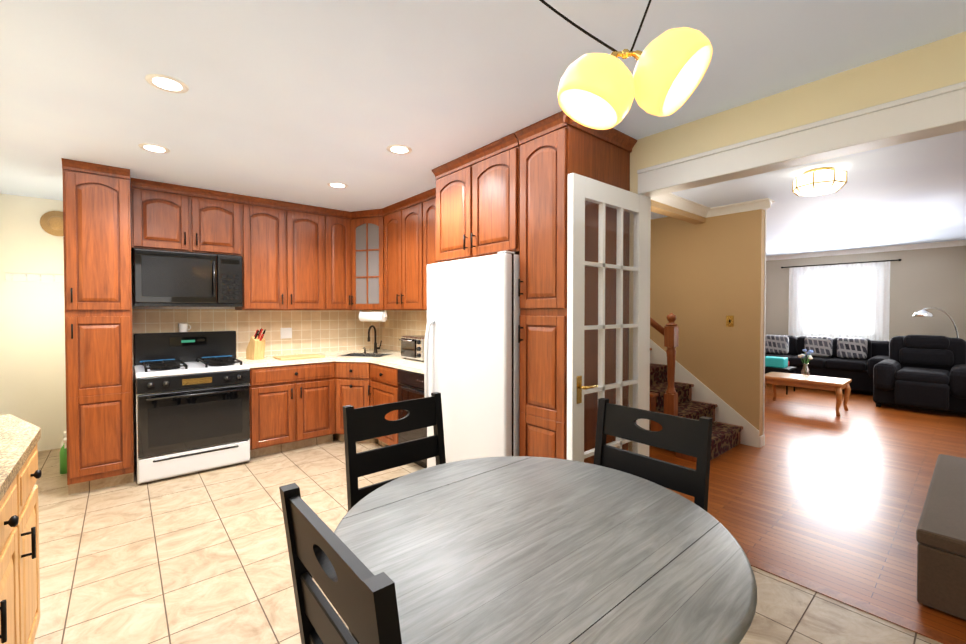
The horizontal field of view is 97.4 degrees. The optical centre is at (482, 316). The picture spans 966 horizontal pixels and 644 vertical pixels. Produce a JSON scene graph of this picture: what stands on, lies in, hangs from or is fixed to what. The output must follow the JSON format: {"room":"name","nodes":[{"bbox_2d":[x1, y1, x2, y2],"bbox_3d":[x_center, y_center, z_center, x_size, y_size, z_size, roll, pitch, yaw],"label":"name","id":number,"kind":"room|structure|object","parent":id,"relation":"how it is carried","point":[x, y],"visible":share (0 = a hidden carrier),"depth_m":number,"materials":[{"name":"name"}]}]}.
{"room":"kitchen","nodes":[
{"label":"kitchen","id":0,"kind":"room"},
{"bbox_2d":[0,193,65,450],"bbox_3d":[-4.522,0.083,4.268,0.700,2.540,0.120,-1,1,-40],"label":"wall","id":1,"kind":"structure","parent":0,"point":[32,359],"depth_m":4.22,"materials":[{"name":"paint"}]},
{"bbox_2d":[5,273,63,282],"bbox_3d":[-4.416,-0.386,4.229,0.480,0.080,0.062,-1,1,-40],"label":"hook rail","id":2,"kind":"object","parent":1,"relation":"attached to","point":[23,277],"visible":0.73,"depth_m":4.21,"materials":[{"name":"white"}]},
{"bbox_2d":[40,211,62,235],"bbox_3d":[-4.303,-0.947,4.288,0.260,0.260,0.080,-1,1,-40],"label":"straw hat","id":3,"kind":"object","parent":1,"relation":"hanging from","point":[51,222],"visible":0.75,"depth_m":4.27,"materials":[{"name":"beige wicker"}]},
{"bbox_2d":[131,252,234,462],"bbox_3d":[-2.758,0.070,5.081,3.040,2.540,1.170,-1,1,-40],"label":"wall","id":4,"kind":"structure","parent":0,"point":[133,307],"depth_m":3.93,"materials":[{"name":"white paint"}]},
{"bbox_2d":[130,178,245,257],"bbox_3d":[-2.796,-0.888,4.019,0.834,0.581,0.367,-1,1,-40],"label":"upper cabinet","id":5,"kind":"object","parent":4,"relation":"attached to","point":[164,216],"depth_m":3.85,"materials":[{"name":"brown wood"}]},
{"bbox_2d":[133,248,242,306],"bbox_3d":[-2.760,-0.342,3.989,0.815,0.496,0.455,-1,1,-40],"label":"microwave","id":6,"kind":"object","parent":5,"relation":"attached to","point":[164,278],"visible":1,"depth_m":3.82,"materials":[{"name":"black metal"}]},
{"bbox_2d":[132,309,381,364],"bbox_3d":[-2.275,0.173,4.720,2.516,0.514,0.008,-1,1,-40],"label":"backsplash","id":7,"kind":"structure","parent":4,"relation":"attached to","point":[323,330],"depth_m":4.71,"materials":[{"name":"beige tile"}]},
{"bbox_2d":[280,328,291,338],"bbox_3d":[-2.211,0.186,4.764,0.120,0.120,0.008,-1,1,-40],"label":"outlet","id":8,"kind":"object","parent":7,"relation":"attached to","point":[285,333],"visible":1,"depth_m":4.76,"materials":[{"name":"white plastic"}]},
{"bbox_2d":[235,195,317,309],"bbox_3d":[-2.143,-0.630,4.578,0.880,1.116,0.367,-1,1,-40],"label":"upper cabinet","id":9,"kind":"object","parent":4,"relation":"attached to","point":[295,256],"depth_m":4.38,"materials":[{"name":"brown wood"}]},
{"bbox_2d":[318,207,345,309],"bbox_3d":[-1.742,-0.634,4.888,0.413,1.116,0.416,-1,1,-40],"label":"upper cabinet","id":10,"kind":"object","parent":4,"relation":"attached to","point":[331,222],"depth_m":4.73,"materials":[{"name":"brown wood"}]},
{"bbox_2d":[0,0,965,255],"bbox_3d":[2.121,-1.245,4.767,11.490,0.100,7.940,-1,1,-40],"label":"ceiling","id":11,"kind":"structure","parent":0,"point":[304,102],"depth_m":2.14,"materials":[{"name":"paint"}]},
{"bbox_2d":[138,143,169,152],"bbox_3d":[-2.273,-1.162,2.933,0.175,0.005,0.175,1,1,44],"label":"recessed light","id":12,"kind":"object","parent":11,"relation":"in","point":[154,148],"depth_m":2.93,"materials":[{"name":"white"}]},
{"bbox_2d":[145,74,188,92],"bbox_3d":[-1.560,-1.149,2.095,0.175,0.005,0.175,1,1,44],"label":"recessed light","id":13,"kind":"object","parent":11,"relation":"in","point":[166,83],"depth_m":2.09,"materials":[{"name":"white"}]},
{"bbox_2d":[327,182,347,187],"bbox_3d":[-1.302,-1.176,3.798,0.175,0.005,0.175,1,1,44],"label":"recessed light","id":14,"kind":"object","parent":11,"relation":"in","point":[332,184],"depth_m":3.80,"materials":[{"name":"white"}]},
{"bbox_2d":[386,144,411,154],"bbox_3d":[-0.583,-1.163,2.953,0.175,0.005,0.175,1,1,44],"label":"recessed light","id":15,"kind":"object","parent":11,"relation":"in","point":[395,149],"depth_m":2.94,"materials":[{"name":"white"}]},
{"bbox_2d":[539,0,712,129],"bbox_3d":[0.300,-0.850,1.213,0.526,0.578,0.546,-1,1,-40],"label":"pendant light","id":16,"kind":"object","parent":11,"relation":"hanging from","point":[599,91],"visible":1,"depth_m":1.16,"materials":[{"name":"yellow glass"}]},
{"bbox_2d":[792,167,846,196],"bbox_3d":[2.703,-1.085,3.414,0.354,0.174,0.354,-1,1,-40],"label":"ceiling light","id":17,"kind":"object","parent":11,"relation":"attached to","point":[822,181],"visible":1,"depth_m":3.31,"materials":[{"name":"white glass"}]},
{"bbox_2d":[33,437,942,643],"bbox_3d":[-0.853,1.415,2.277,3.680,0.060,7.940,-1,1,-40],"label":"floor","id":18,"kind":"structure","parent":0,"point":[202,557],"depth_m":2.36,"materials":[{"name":"beige tile"}]},
{"bbox_2d":[0,504,15,643],"bbox_3d":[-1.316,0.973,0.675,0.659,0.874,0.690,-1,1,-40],"label":"base cabinet","id":19,"kind":"object","parent":18,"relation":"on","point":[7,511],"depth_m":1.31,"materials":[{"name":"brown wood"}]},
{"bbox_2d":[0,456,39,643],"bbox_3d":[-1.679,0.966,1.101,0.659,0.874,0.570,-1,1,-40],"label":"base cabinet","id":20,"kind":"object","parent":18,"relation":"on","point":[19,575],"depth_m":1.56,"materials":[{"name":"brown wood"}]},
{"bbox_2d":[27,444,41,476],"bbox_3d":[-1.945,0.961,1.413,0.659,0.874,0.530,-1,1,-40],"label":"base cabinet","id":21,"kind":"object","parent":18,"relation":"on","point":[34,452],"depth_m":1.72,"materials":[{"name":"brown wood"}]},
{"bbox_2d":[0,414,40,500],"bbox_3d":[-0.923,0.522,0.188,0.634,0.040,4.610,-1,1,-40],"label":"countertop","id":22,"kind":"structure","parent":21,"relation":"on","point":[19,438],"depth_m":1.60,"materials":[{"name":"beige stone"}]},
{"bbox_2d":[60,436,66,473],"bbox_3d":[-3.643,1.212,3.705,0.086,0.299,0.080,0,1,11],"label":"spray bottle","id":23,"kind":"object","parent":18,"relation":"on","point":[63,459],"depth_m":3.67,"materials":[{"name":"green plastic"}]},
{"bbox_2d":[62,158,133,494],"bbox_3d":[-3.168,0.096,3.517,0.388,2.538,0.672,-1,1,-40],"label":"pantry","id":24,"kind":"object","parent":18,"relation":"on","point":[98,313],"visible":1,"depth_m":3.28,"materials":[{"name":"brown wood"}]},
{"bbox_2d":[134,331,249,483],"bbox_3d":[-2.665,0.757,3.894,0.821,1.205,0.749,-1,1,-40],"label":"range","id":25,"kind":"object","parent":18,"relation":"on","point":[192,401],"visible":1,"depth_m":3.69,"materials":[{"name":"white"}]},
{"bbox_2d":[178,323,190,331],"bbox_3d":[-2.902,0.107,4.124,0.105,0.085,0.080,-1,1,-40],"label":"mug","id":26,"kind":"object","parent":25,"relation":"on","point":[182,327],"visible":0.98,"depth_m":4.09,"materials":[{"name":"white ceramic"}]},
{"bbox_2d":[250,362,329,457],"bbox_3d":[-2.047,0.913,4.477,0.859,0.874,0.683,-1,1,-40],"label":"base cabinet","id":27,"kind":"object","parent":18,"relation":"on","point":[296,406],"depth_m":4.20,"materials":[{"name":"brown wood"}]},
{"bbox_2d":[236,352,331,367],"bbox_3d":[-1.998,0.448,4.534,1.020,0.050,0.635,-1,1,-40],"label":"countertop","id":28,"kind":"structure","parent":27,"relation":"on","point":[268,361],"depth_m":4.25,"materials":[{"name":"white stone"}]},
{"bbox_2d":[246,328,265,359],"bbox_3d":[-2.318,0.279,4.351,0.199,0.316,0.110,1,1,30],"label":"knife block","id":29,"kind":"object","parent":28,"relation":"on","point":[255,349],"visible":1,"depth_m":4.32,"materials":[{"name":"beige wood"}]},
{"bbox_2d":[273,353,324,360],"bbox_3d":[-1.944,0.424,4.485,0.440,0.021,0.300,-1,1,-40],"label":"cutting board","id":30,"kind":"object","parent":28,"relation":"on","point":[298,356],"visible":1,"depth_m":4.41,"materials":[{"name":"beige wood"}]},
{"bbox_2d":[279,483,401,643],"bbox_3d":[-0.126,0.903,0.984,0.510,1.005,0.490,-1,1,-40],"label":"chair","id":31,"kind":"object","parent":18,"relation":"on","point":[360,595],"visible":1,"depth_m":0.83,"materials":[{"name":"black wood"}]},
{"bbox_2d":[330,361,369,442],"bbox_3d":[-1.339,0.907,4.859,0.936,0.874,1.019,-1,1,-40],"label":"base cabinet","id":32,"kind":"object","parent":18,"relation":"on","point":[349,381],"depth_m":4.47,"materials":[{"name":"brown wood"}]},
{"bbox_2d":[315,348,423,373],"bbox_3d":[-0.944,0.450,4.406,0.900,0.050,2.198,-1,1,-40],"label":"countertop","id":33,"kind":"structure","parent":32,"relation":"on","point":[395,359],"depth_m":4.42,"materials":[{"name":"white stone"}]},
{"bbox_2d":[336,353,391,357],"bbox_3d":[-1.310,0.518,4.736,0.512,0.185,0.372,0,1,12],"label":"sink basin","id":34,"kind":"object","parent":33,"relation":"in","point":[376,355],"visible":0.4,"depth_m":4.88,"materials":[{"name":"silver metal"}]},
{"bbox_2d":[363,325,381,352],"bbox_3d":[-1.295,0.263,4.934,0.194,0.330,0.227,-1,1,-40],"label":"bronze faucet","id":35,"kind":"object","parent":33,"relation":"on","point":[375,344],"visible":0.98,"depth_m":4.95,"materials":[{"name":"brown metal"}]},
{"bbox_2d":[399,335,424,361],"bbox_3d":[-0.623,0.320,4.334,0.342,0.235,0.400,-1,1,-40],"label":"toaster oven","id":36,"kind":"object","parent":33,"relation":"on","point":[412,347],"visible":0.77,"depth_m":4.21,"materials":[{"name":"silver metal"}]},
{"bbox_2d":[370,363,397,446],"bbox_3d":[-0.780,0.914,4.406,0.672,0.874,0.651,-1,1,-40],"label":"base cabinet","id":37,"kind":"object","parent":18,"relation":"on","point":[383,379],"depth_m":4.16,"materials":[{"name":"brown wood"}]},
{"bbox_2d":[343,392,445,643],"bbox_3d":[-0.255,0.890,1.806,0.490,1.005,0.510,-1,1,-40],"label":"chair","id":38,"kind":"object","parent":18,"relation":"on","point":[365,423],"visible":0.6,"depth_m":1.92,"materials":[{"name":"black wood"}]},
{"bbox_2d":[398,369,426,467],"bbox_3d":[-0.365,0.923,3.923,0.666,0.872,0.606,-1,1,-40],"label":"dishwasher","id":39,"kind":"object","parent":18,"relation":"on","point":[410,385],"visible":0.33,"depth_m":3.79,"materials":[{"name":"black metal"}]},
{"bbox_2d":[424,251,519,467],"bbox_3d":[0.097,0.474,3.216,0.837,1.792,0.910,-1,1,-40],"label":"refrigerator","id":40,"kind":"object","parent":18,"relation":"on","point":[471,359],"visible":0.35,"depth_m":2.88,"materials":[{"name":"white metal"}]},
{"bbox_2d":[334,456,756,643],"bbox_3d":[0.147,1.020,1.336,1.200,0.760,1.200,-1,1,-40],"label":"dining table","id":41,"kind":"object","parent":18,"relation":"on","point":[515,550],"visible":0.94,"depth_m":1.14,"materials":[{"name":"grey wood"}]},
{"bbox_2d":[515,111,636,463],"bbox_3d":[0.605,0.108,2.746,0.706,2.538,0.435,-1,1,-40],"label":"pantry","id":42,"kind":"object","parent":18,"relation":"on","point":[556,149],"visible":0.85,"depth_m":2.57,"materials":[{"name":"brown wood"}]},
{"bbox_2d":[594,398,712,511],"bbox_3d":[0.531,0.892,1.661,0.510,1.005,0.490,-1,1,-40],"label":"chair","id":43,"kind":"object","parent":18,"relation":"on","point":[686,436],"visible":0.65,"depth_m":1.75,"materials":[{"name":"black wood"}]},
{"bbox_2d":[387,139,638,451],"bbox_3d":[-0.100,0.084,4.211,0.120,2.540,3.600,-1,1,-40],"label":"wall","id":44,"kind":"structure","parent":0,"point":[634,157],"depth_m":2.83,"materials":[{"name":"beige paint"}]},
{"bbox_2d":[346,209,381,309],"bbox_3d":[-1.291,-0.636,5.009,0.636,1.116,0.816,-1,1,-40],"label":"upper cabinet","id":45,"kind":"object","parent":44,"relation":"attached to","point":[363,228],"depth_m":4.82,"materials":[{"name":"brown wood"}]},
{"bbox_2d":[382,192,425,309],"bbox_3d":[-0.718,-0.629,4.521,0.395,1.116,0.930,-1,1,-40],"label":"upper cabinet","id":46,"kind":"object","parent":44,"relation":"attached to","point":[403,222],"depth_m":4.37,"materials":[{"name":"brown wood"}]},
{"bbox_2d":[359,310,386,321],"bbox_3d":[-1.261,-0.009,4.856,0.366,0.132,0.115,0,1,21],"label":"paper towel holder","id":47,"kind":"object","parent":46,"relation":"attached to","point":[374,316],"visible":1,"depth_m":4.80,"materials":[{"name":"white paper"}]},
{"bbox_2d":[382,310,426,350],"bbox_3d":[-0.597,0.174,4.697,0.008,0.514,2.201,-1,1,-40],"label":"backsplash","id":48,"kind":"structure","parent":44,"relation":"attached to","point":[397,325],"depth_m":5.17,"materials":[{"name":"beige tile"}]},
{"bbox_2d":[426,188,436,309],"bbox_3d":[-0.259,-0.621,4.005,0.366,1.116,0.730,-1,1,-40],"label":"upper cabinet","id":49,"kind":"object","parent":44,"relation":"attached to","point":[430,194],"depth_m":3.99,"materials":[{"name":"brown wood"}]},
{"bbox_2d":[432,133,519,262],"bbox_3d":[0.155,-0.800,3.258,0.702,0.738,0.930,-1,1,-40],"label":"upper cabinet","id":50,"kind":"object","parent":44,"relation":"attached to","point":[477,202],"visible":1,"depth_m":2.98,"materials":[{"name":"brown wood"}]},
{"bbox_2d":[567,173,647,463],"bbox_3d":[0.785,0.297,2.535,0.791,2.143,0.102,-1,1,-40],"label":"french door","id":51,"kind":"structure","parent":44,"relation":"in","point":[582,189],"depth_m":2.47,"materials":[{"name":"white"}]},
{"bbox_2d":[639,194,650,456],"bbox_3d":[1.073,0.286,2.836,0.144,2.180,0.018,-1,1,-40],"label":"trim","id":52,"kind":"structure","parent":44,"relation":"attached to","point":[648,313],"depth_m":2.86,"materials":[{"name":"white"}]},
{"bbox_2d":[747,556,965,643],"bbox_3d":[1.661,1.384,2.217,0.080,0.004,1.710,-1,1,-40],"label":"trim","id":53,"kind":"structure","parent":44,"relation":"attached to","point":[925,631],"depth_m":2.03,"materials":[{"name":"brown wood"}]},
{"bbox_2d":[651,200,704,223],"bbox_3d":[1.589,-1.114,4.067,2.290,0.140,0.120,-1,1,-40],"label":"wall","id":54,"kind":"structure","parent":0,"point":[669,211],"depth_m":4.35,"materials":[{"name":"beige paint"}]},
{"bbox_2d":[651,193,711,217],"bbox_3d":[1.655,-1.140,3.989,2.290,0.085,0.085,-1,1,-40],"label":"crown molding","id":55,"kind":"structure","parent":54,"relation":"attached to","point":[682,203],"depth_m":4.32,"materials":[{"name":"white"}]},
{"bbox_2d":[649,209,764,436],"bbox_3d":[1.427,0.054,6.135,0.120,2.540,4.550,-1,1,-40],"label":"wall","id":56,"kind":"structure","parent":0,"point":[706,277],"depth_m":4.68,"materials":[{"name":"beige paint"}]},
{"bbox_2d":[650,339,758,447],"bbox_3d":[2.050,0.332,5.300,0.016,2.010,2.465,-1,1,-40],"label":"trim","id":57,"kind":"structure","parent":56,"relation":"attached to","point":[725,412],"depth_m":4.72,"materials":[{"name":"white paint"}]},
{"bbox_2d":[726,316,733,326],"bbox_3d":[2.666,0.049,4.579,0.010,0.120,0.075,-1,1,-40],"label":"light switch","id":58,"kind":"object","parent":56,"relation":"attached to","point":[729,321],"visible":1,"depth_m":4.58,"materials":[{"name":"gold metal"}]},
{"bbox_2d":[711,198,772,216],"bbox_3d":[2.702,-1.147,4.459,0.085,0.085,0.545,-1,1,-40],"label":"crown molding","id":59,"kind":"structure","parent":56,"relation":"attached to","point":[765,203],"depth_m":4.44,"materials":[{"name":"white"}]},
{"bbox_2d":[759,211,766,447],"bbox_3d":[2.905,0.126,4.399,0.132,2.450,0.014,-1,1,-40],"label":"trim","id":60,"kind":"structure","parent":56,"relation":"attached to","point":[761,440],"depth_m":4.42,"materials":[{"name":"white wood"}]},
{"bbox_2d":[637,31,965,196],"bbox_3d":[1.666,-0.973,2.119,0.160,0.360,1.850,-1,1,-40],"label":"header beam","id":61,"kind":"structure","parent":0,"point":[915,94],"depth_m":2.06,"materials":[{"name":"beige paint"}]},
{"bbox_2d":[649,383,965,641],"bbox_3d":[3.554,1.357,5.963,7.810,0.060,7.840,-1,1,-40],"label":"floor","id":62,"kind":"structure","parent":0,"point":[815,489],"depth_m":3.35,"materials":[{"name":"brown wood"}]},
{"bbox_2d":[649,348,742,461],"bbox_3d":[1.014,0.470,5.796,0.953,1.718,4.289,-1,1,-40],"label":"staircase","id":63,"kind":"structure","parent":62,"relation":"on","point":[725,437],"depth_m":4.41,"materials":[{"name":"brown carpet"}]},
{"bbox_2d":[650,313,678,415],"bbox_3d":[1.327,-0.045,4.777,0.110,2.018,1.724,-1,1,-40],"label":"rail","id":64,"kind":"object","parent":63,"relation":"on","point":[669,331],"visible":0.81,"depth_m":4.14,"materials":[{"name":"brown wood"}]},
{"bbox_2d":[765,356,796,394],"bbox_3d":[5.130,1.004,7.430,0.500,0.600,0.500,-1,1,-40],"label":"table","id":65,"kind":"object","parent":62,"relation":"on","point":[776,363],"visible":0.75,"depth_m":7.27,"materials":[{"name":"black metal"}]},
{"bbox_2d":[765,372,851,415],"bbox_3d":[4.663,1.105,6.161,0.620,0.452,0.970,-1,1,-40],"label":"coffee table","id":66,"kind":"object","parent":62,"relation":"on","point":[837,385],"visible":0.9,"depth_m":5.97,"materials":[{"name":"brown wood"}]},
{"bbox_2d":[798,349,812,377],"bbox_3d":[4.687,0.672,6.160,0.202,0.410,0.191,-1,1,-40],"label":"vase","id":67,"kind":"object","parent":66,"relation":"on","point":[805,363],"visible":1,"depth_m":6.14,"materials":[{"name":"clear glass"}]},
{"bbox_2d":[765,335,888,392],"bbox_3d":[6.105,0.837,7.864,0.910,0.920,2.100,-1,1,-40],"label":"sofa","id":68,"kind":"object","parent":62,"relation":"on","point":[859,372],"visible":0.42,"depth_m":7.33,"materials":[{"name":"black leather"}]},
{"bbox_2d":[765,335,788,353],"bbox_3d":[5.696,0.536,8.232,0.130,0.360,0.400,-1,1,-40],"label":"sofa pillow","id":69,"kind":"object","parent":68,"relation":"on","point":[777,344],"depth_m":8.17,"materials":[{"name":"white fabric"}]},
{"bbox_2d":[804,336,831,356],"bbox_3d":[6.117,0.544,7.738,0.130,0.360,0.400,-1,1,-40],"label":"sofa pillow","id":70,"kind":"object","parent":68,"relation":"on","point":[821,346],"depth_m":7.67,"materials":[{"name":"white fabric"}]},
{"bbox_2d":[837,337,867,358],"bbox_3d":[6.421,0.549,7.380,0.130,0.360,0.400,-1,1,-40],"label":"sofa pillow","id":71,"kind":"object","parent":68,"relation":"on","point":[853,348],"depth_m":7.33,"materials":[{"name":"white fabric"}]},
{"bbox_2d":[873,335,965,413],"bbox_3d":[6.343,0.800,6.095,1.000,1.050,1.000,-1,1,-40],"label":"recliner","id":72,"kind":"object","parent":62,"relation":"on","point":[922,371],"visible":1,"depth_m":5.99,"materials":[{"name":"black leather"}]},
{"bbox_2d":[913,307,958,337],"bbox_3d":[6.804,0.591,6.279,1.049,1.461,0.297,0,1,-18],"label":"arc floor lamp","id":73,"kind":"object","parent":62,"relation":"on","point":[924,312],"visible":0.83,"depth_m":6.18,"materials":[{"name":"silver metal"}]},
{"bbox_2d":[916,454,965,619],"bbox_3d":[2.848,1.197,2.408,1.660,0.372,0.435,-1,1,-40],"label":"storage bench","id":74,"kind":"object","parent":62,"relation":"on","point":[941,553],"visible":1,"depth_m":2.02,"materials":[{"name":"grey leather"}]},
{"bbox_2d":[765,246,965,340],"bbox_3d":[6.054,0.010,8.937,0.120,2.540,6.280,-1,1,-40],"label":"wall","id":75,"kind":"structure","parent":0,"point":[920,279],"depth_m":7.28,"materials":[{"name":"paint"}]},
{"bbox_2d":[781,259,900,340],"bbox_3d":[6.679,0.017,8.024,0.111,2.055,1.760,-1,1,-40],"label":"window curtain","id":76,"kind":"object","parent":75,"relation":"hanging from","point":[845,300],"visible":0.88,"depth_m":7.92,"materials":[{"name":"white fabric"}]},
{"bbox_2d":[766,240,965,260],"bbox_3d":[5.947,-1.217,8.886,0.085,0.085,6.190,-1,1,-40],"label":"crown molding","id":77,"kind":"structure","parent":75,"relation":"attached to","point":[959,242],"depth_m":7.64,"materials":[{"name":"white paint"}]}
]}

